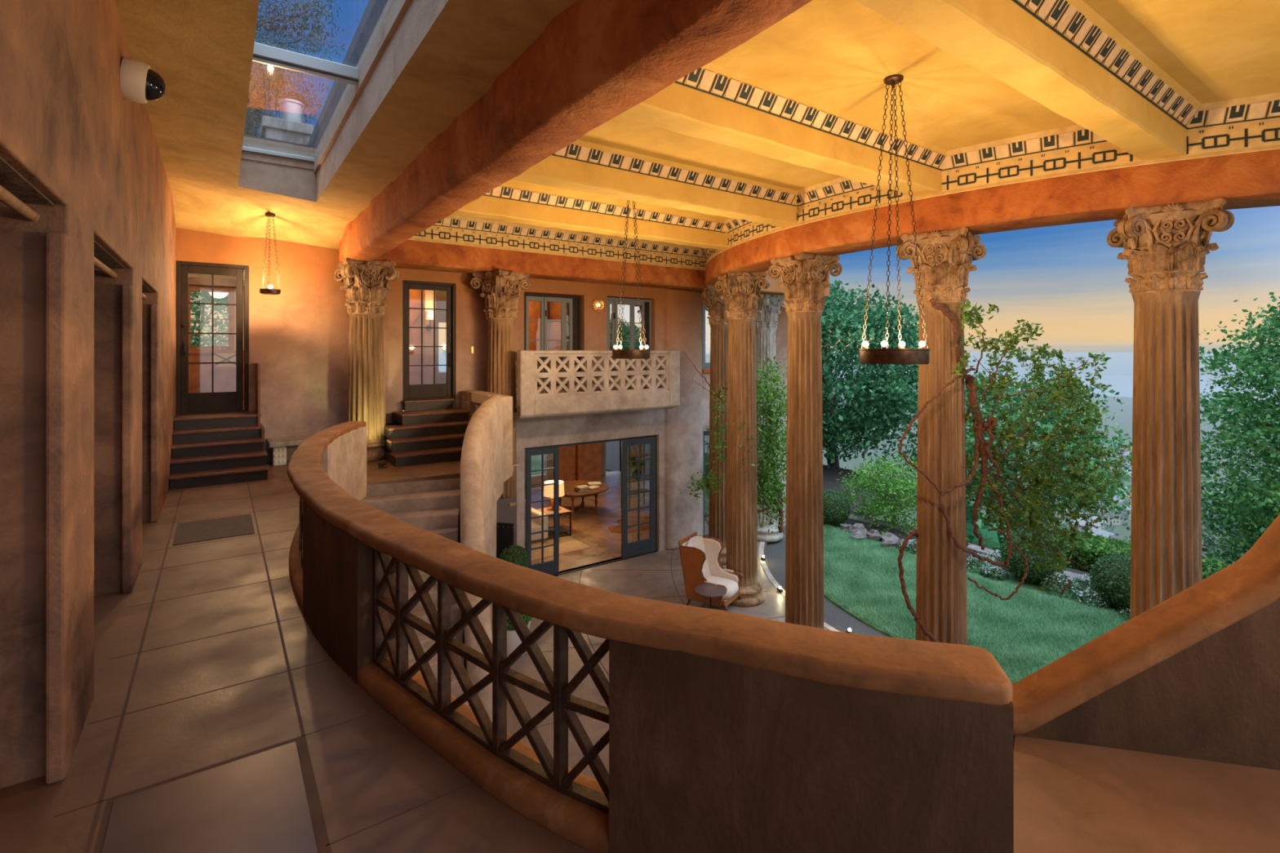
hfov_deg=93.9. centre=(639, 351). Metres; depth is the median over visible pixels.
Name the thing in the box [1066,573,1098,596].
flowers
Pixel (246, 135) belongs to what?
roof
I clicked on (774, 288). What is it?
wall
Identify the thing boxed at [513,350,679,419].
balcony
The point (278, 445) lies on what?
stone bench
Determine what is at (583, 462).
wall panel
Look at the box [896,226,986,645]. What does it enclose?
fluted column
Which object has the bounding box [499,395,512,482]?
trim
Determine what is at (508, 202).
beam
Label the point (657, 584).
floor
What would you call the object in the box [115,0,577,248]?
ceiling
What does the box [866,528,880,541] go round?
rock
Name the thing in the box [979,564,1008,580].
flowers
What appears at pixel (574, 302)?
french door
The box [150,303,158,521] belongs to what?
trim
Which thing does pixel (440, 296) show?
wall
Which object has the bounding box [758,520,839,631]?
trim
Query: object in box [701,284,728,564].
fluted column
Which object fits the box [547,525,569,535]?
shelf
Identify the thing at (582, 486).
book
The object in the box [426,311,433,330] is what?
wall sconce
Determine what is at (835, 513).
boxwood ball
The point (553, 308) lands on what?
wall panel
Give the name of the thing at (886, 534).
rock
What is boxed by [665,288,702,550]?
wall
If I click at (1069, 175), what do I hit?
entablature
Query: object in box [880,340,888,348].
bulb
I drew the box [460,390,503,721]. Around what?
wall
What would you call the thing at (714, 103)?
beam
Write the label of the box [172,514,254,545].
door mat
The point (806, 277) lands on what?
fluted column
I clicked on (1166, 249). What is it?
fluted column
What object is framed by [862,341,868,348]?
bulb
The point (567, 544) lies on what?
rug
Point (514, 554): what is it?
topiary
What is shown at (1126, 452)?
house
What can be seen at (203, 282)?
trim
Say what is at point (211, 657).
floor
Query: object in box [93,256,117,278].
curtain rod
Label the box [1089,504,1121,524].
house
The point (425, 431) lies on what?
entry steps
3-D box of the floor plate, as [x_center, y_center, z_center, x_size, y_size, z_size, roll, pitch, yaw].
[-1.140,1.696,1.573,0.600,0.004,2.085,0,0,-35]
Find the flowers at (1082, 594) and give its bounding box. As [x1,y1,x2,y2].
[1073,589,1111,609]
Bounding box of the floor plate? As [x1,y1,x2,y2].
[101,741,318,852]
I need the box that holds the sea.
[704,382,1279,562]
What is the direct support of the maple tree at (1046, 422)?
on the hillside
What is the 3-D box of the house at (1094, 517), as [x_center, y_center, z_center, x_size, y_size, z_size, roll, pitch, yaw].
[423.799,166.616,563.319,20.368,22.812,16.294,0,0,10]
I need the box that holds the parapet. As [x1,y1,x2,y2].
[1012,513,1279,770]
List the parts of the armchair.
panel, backrest, panel, trim, seat frame, trim, panel, leg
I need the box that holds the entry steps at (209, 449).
[168,363,269,489]
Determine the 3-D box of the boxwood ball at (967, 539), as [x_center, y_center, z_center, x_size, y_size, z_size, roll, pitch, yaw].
[6.785,4.133,13.283,0.949,0.960,0.954,0,0,45]
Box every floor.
[0,459,1279,852]
[506,520,827,780]
[531,471,708,571]
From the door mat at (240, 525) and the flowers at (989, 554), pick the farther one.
the flowers at (989, 554)
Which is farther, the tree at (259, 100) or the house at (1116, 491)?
the house at (1116, 491)
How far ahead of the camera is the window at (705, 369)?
14.32 m
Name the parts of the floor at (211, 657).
trim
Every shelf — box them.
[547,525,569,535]
[627,444,649,509]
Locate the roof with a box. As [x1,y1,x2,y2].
[243,0,387,148]
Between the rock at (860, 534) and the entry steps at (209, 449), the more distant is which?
the rock at (860, 534)
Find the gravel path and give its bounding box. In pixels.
[764,528,889,637]
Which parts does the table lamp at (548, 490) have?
lamp shade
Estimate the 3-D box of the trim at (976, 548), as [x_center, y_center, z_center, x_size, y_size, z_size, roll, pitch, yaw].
[8.848,4.670,12.050,0.548,0.320,15.500,0,0,-35]
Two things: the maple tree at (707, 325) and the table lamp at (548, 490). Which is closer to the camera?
the table lamp at (548, 490)
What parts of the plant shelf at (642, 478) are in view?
shelf, shelf, shelf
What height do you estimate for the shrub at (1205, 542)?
7.498 m
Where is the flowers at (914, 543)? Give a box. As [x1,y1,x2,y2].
[897,538,916,553]
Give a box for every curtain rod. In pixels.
[0,185,39,222]
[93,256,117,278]
[142,293,146,299]
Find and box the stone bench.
[266,435,311,465]
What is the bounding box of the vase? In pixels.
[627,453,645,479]
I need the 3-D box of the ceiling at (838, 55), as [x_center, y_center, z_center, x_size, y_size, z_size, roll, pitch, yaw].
[4.284,-2.305,8.068,12.500,0.050,13.450,0,0,-35]
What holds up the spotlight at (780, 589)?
on the trim at (762, 545)
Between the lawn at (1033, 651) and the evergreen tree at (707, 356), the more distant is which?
the evergreen tree at (707, 356)
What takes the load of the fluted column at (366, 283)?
on the floor at (211, 657)
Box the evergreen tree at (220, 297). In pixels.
[188,290,228,348]
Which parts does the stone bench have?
seat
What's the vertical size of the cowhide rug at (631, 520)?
0.010 m
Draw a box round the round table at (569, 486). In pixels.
[559,480,608,519]
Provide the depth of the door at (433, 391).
10.68 m
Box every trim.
[0,155,54,206]
[45,231,70,784]
[93,240,125,269]
[93,736,327,852]
[121,284,133,593]
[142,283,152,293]
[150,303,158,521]
[188,276,244,288]
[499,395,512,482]
[511,520,842,734]
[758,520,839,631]
[848,514,1090,584]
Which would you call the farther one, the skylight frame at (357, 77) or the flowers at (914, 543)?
the flowers at (914, 543)
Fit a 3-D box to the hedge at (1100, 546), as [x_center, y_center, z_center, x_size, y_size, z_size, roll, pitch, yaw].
[12.118,5.391,10.883,1.547,2.368,8.914,0,0,-35]
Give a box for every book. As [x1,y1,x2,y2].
[574,487,589,490]
[574,488,589,493]
[575,484,589,488]
[587,481,601,485]
[589,485,599,489]
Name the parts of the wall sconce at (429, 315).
lamp shade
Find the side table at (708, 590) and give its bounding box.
[694,583,726,608]
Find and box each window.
[188,285,234,350]
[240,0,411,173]
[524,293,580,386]
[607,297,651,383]
[640,435,709,497]
[702,303,710,373]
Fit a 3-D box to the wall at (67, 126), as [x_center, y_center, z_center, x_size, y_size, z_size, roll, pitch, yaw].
[-3.135,-0.410,2.929,0.750,4.280,13.600,0,0,-35]
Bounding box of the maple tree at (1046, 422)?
[884,357,1132,535]
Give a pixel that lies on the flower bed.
(903, 535)
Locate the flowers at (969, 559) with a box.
[966,552,1002,574]
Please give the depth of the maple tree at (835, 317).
22.19 m
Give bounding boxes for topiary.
[498,544,533,657]
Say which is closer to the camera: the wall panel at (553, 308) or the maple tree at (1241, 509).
the maple tree at (1241, 509)
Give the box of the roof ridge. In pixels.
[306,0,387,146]
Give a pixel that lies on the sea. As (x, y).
(1123, 419)
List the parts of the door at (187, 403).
handle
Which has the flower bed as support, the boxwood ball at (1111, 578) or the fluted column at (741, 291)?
the boxwood ball at (1111, 578)
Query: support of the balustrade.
on the floor at (211, 657)
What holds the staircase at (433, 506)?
on the floor at (657, 584)
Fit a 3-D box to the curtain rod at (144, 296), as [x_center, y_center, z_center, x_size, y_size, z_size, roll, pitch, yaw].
[-4.508,-0.535,5.344,0.041,0.041,1.590,0,0,-35]
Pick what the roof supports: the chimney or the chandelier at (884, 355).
the chimney
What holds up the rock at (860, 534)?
on the flower bed
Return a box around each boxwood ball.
[822,489,851,526]
[966,530,969,549]
[1000,526,1067,585]
[1088,551,1130,611]
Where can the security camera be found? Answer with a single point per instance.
(139, 83)
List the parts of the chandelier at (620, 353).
chain, chain, chain, chain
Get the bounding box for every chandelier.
[611,200,650,359]
[858,74,930,364]
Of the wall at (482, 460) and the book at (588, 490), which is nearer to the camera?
the wall at (482, 460)
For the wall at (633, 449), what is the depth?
21.79 m
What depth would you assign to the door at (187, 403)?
8.80 m
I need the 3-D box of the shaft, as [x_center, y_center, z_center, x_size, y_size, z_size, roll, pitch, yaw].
[-2.868,-2.292,5.136,0.850,0.695,5.900,0,0,-35]
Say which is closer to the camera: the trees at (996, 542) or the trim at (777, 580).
the trim at (777, 580)
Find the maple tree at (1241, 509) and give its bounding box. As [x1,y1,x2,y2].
[1118,292,1279,572]
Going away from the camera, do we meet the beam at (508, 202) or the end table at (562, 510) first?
the beam at (508, 202)
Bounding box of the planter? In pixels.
[506,620,530,657]
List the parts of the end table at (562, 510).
frame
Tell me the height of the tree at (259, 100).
17.026 m
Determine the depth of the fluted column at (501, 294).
10.67 m
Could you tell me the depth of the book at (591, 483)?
16.69 m
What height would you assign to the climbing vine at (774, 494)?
4.246 m
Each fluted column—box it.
[333,257,399,462]
[470,269,531,546]
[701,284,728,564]
[715,271,770,606]
[755,293,787,542]
[768,252,842,629]
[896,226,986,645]
[1106,197,1234,619]
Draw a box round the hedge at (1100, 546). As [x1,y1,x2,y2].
[1047,525,1231,579]
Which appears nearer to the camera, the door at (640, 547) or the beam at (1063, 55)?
the beam at (1063, 55)
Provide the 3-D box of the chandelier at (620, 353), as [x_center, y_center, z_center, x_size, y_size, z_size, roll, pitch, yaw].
[-0.127,-1.087,8.475,0.551,2.385,0.551,0,0,14]
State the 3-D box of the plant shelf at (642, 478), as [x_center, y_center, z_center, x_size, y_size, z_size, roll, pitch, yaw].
[-0.091,3.380,17.310,0.824,2.300,0.424,0,0,-35]
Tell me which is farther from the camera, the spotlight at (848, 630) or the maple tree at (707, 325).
the maple tree at (707, 325)
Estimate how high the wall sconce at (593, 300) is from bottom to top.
0.284 m
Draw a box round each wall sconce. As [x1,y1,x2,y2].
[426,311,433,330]
[591,297,604,311]
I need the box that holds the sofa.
[531,507,547,541]
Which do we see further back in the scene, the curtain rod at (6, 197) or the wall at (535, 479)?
the wall at (535, 479)
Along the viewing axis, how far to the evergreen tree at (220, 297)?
14.57 m
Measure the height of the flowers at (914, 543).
0.253 m
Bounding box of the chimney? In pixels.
[259,98,313,145]
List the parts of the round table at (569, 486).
leg, leg, leg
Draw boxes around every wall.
[0,0,176,788]
[176,227,787,575]
[188,272,611,383]
[425,289,433,384]
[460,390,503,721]
[531,440,621,484]
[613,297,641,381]
[619,438,639,475]
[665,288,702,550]
[760,264,829,297]
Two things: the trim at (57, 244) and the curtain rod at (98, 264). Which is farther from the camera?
the curtain rod at (98, 264)
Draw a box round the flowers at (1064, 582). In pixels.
[1039,571,1084,599]
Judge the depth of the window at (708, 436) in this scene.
18.40 m
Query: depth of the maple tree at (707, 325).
23.56 m
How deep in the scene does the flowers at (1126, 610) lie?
10.20 m
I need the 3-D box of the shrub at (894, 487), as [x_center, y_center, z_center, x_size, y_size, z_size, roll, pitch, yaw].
[6.807,3.795,15.734,3.218,2.272,3.409,0,0,-42]
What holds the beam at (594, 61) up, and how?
attached to the ceiling at (838, 55)
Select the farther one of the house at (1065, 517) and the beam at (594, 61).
the house at (1065, 517)
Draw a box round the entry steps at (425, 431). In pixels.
[383,398,470,466]
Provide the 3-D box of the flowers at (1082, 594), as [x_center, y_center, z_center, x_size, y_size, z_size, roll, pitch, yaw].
[8.143,4.426,10.758,0.560,0.250,0.579,0,0,-35]
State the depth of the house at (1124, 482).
772.68 m
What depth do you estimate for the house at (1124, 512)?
613.93 m
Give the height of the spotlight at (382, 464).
0.099 m
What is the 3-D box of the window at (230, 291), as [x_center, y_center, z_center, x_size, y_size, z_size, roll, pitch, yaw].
[-8.635,-0.650,11.788,1.030,1.260,0.100,0,0,-35]
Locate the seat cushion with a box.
[704,575,738,598]
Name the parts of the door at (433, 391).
handle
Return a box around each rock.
[840,523,852,531]
[848,523,867,533]
[849,529,868,539]
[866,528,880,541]
[880,531,896,542]
[882,535,899,549]
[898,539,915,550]
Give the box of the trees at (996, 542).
[915,430,1279,563]
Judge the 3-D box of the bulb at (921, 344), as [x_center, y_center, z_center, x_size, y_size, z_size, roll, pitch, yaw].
[2.342,-0.022,4.959,0.052,0.124,0.052,0,0,-35]
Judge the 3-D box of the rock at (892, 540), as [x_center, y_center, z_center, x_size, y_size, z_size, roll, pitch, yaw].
[5.844,4.494,13.906,0.698,0.359,0.320,0,0,-35]
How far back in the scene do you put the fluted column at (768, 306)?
14.35 m
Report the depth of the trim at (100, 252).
3.73 m
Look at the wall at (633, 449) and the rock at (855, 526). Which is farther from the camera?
the wall at (633, 449)
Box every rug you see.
[531,533,591,560]
[608,515,649,533]
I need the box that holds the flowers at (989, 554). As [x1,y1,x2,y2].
[984,549,1005,568]
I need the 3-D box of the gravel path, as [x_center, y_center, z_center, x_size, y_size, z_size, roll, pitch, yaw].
[5.763,4.585,10.050,4.899,0.010,12.101,0,0,-35]
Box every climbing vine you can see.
[679,324,787,541]
[897,297,1132,642]
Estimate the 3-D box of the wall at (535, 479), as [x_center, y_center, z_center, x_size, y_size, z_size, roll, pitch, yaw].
[-5.095,3.140,19.288,10.900,2.780,0.200,0,0,-35]
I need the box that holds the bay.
[835,371,1279,404]
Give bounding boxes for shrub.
[830,450,973,535]
[1093,479,1278,564]
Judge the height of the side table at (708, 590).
0.556 m
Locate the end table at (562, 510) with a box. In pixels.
[536,506,571,539]
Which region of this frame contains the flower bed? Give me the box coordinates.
[842,511,1096,594]
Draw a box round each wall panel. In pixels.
[409,288,425,384]
[528,293,567,384]
[547,442,601,481]
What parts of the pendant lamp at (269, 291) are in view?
chain, chain, chain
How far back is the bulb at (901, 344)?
5.15 m
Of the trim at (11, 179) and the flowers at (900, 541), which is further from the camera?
the flowers at (900, 541)
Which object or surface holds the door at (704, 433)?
in the wall at (299, 336)
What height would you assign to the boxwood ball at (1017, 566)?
1.144 m
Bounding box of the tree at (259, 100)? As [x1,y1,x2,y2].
[244,0,357,136]
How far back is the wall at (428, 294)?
12.34 m
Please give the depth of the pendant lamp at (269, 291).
8.49 m
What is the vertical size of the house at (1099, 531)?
22.642 m
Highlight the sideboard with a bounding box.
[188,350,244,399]
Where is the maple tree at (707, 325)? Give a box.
[705,308,710,362]
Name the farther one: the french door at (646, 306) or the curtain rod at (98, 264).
the french door at (646, 306)
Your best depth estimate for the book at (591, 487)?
16.46 m
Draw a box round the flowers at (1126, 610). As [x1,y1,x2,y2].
[1117,604,1129,620]
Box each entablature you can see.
[373,214,706,291]
[700,92,1279,285]
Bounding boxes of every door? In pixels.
[176,260,248,414]
[402,280,455,399]
[524,435,656,576]
[702,431,709,536]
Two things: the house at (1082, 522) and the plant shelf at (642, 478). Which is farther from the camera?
the house at (1082, 522)
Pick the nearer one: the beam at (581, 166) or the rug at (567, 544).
the beam at (581, 166)
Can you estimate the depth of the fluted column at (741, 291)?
10.77 m
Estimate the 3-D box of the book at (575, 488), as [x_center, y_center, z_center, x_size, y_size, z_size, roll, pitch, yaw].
[-1.563,3.696,16.101,0.320,0.045,0.250,0,0,-44]
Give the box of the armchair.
[678,532,743,611]
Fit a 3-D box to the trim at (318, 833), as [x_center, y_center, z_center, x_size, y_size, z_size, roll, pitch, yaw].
[-1.139,1.699,1.577,0.645,0.002,2.130,0,0,-35]
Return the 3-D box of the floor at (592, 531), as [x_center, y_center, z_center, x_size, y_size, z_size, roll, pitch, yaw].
[-3.004,4.529,16.235,10.800,0.001,8.000,0,0,-35]
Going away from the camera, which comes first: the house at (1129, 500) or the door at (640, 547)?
the door at (640, 547)
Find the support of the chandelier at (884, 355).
hanging from the ceiling at (838, 55)
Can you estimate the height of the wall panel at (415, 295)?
2.280 m
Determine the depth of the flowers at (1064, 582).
11.18 m
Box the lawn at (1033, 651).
[823,523,1129,683]
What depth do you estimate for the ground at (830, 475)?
22.51 m
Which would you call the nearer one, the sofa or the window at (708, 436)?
the sofa
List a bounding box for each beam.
[337,0,812,263]
[451,182,727,249]
[511,139,797,227]
[617,62,947,196]
[853,0,1201,160]
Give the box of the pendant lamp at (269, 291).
[259,213,280,294]
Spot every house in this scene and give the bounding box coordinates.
[1062,508,1088,527]
[1071,518,1104,532]
[1080,515,1106,528]
[1088,527,1122,541]
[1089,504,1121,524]
[1104,484,1127,498]
[1108,495,1125,511]
[1117,471,1131,487]
[1119,493,1131,503]
[1119,504,1131,519]
[1120,451,1132,462]
[1121,462,1131,470]
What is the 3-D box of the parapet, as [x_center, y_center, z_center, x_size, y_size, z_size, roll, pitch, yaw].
[2.827,2.160,2.470,3.138,4.740,0.238,0,0,13]
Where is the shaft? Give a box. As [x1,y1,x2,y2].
[237,0,448,202]
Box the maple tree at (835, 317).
[706,277,985,472]
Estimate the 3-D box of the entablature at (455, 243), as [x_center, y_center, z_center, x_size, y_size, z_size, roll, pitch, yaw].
[-1.352,-1.975,11.754,7.376,1.110,0.790,0,0,-35]
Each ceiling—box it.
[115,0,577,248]
[452,0,1279,247]
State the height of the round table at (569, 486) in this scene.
0.762 m
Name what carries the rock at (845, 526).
on the flower bed
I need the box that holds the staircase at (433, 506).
[360,478,468,706]
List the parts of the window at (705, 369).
sill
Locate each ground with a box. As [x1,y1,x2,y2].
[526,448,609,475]
[542,437,916,517]
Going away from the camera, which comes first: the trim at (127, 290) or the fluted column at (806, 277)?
the trim at (127, 290)
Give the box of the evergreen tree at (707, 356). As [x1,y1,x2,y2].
[704,340,848,458]
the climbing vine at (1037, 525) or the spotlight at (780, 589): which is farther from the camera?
the spotlight at (780, 589)
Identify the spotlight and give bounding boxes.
[377,460,387,468]
[777,586,782,592]
[845,627,853,633]
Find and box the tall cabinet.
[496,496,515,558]
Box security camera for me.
[120,56,165,103]
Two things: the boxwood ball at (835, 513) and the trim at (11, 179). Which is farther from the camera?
the boxwood ball at (835, 513)
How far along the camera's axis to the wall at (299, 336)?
9.79 m
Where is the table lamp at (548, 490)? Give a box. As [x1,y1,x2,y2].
[543,480,564,511]
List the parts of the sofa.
seat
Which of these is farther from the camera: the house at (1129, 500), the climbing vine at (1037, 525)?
the house at (1129, 500)
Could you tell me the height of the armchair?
1.180 m
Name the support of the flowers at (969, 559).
on the flower bed
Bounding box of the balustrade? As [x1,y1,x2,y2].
[287,421,1013,852]
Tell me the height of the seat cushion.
0.190 m

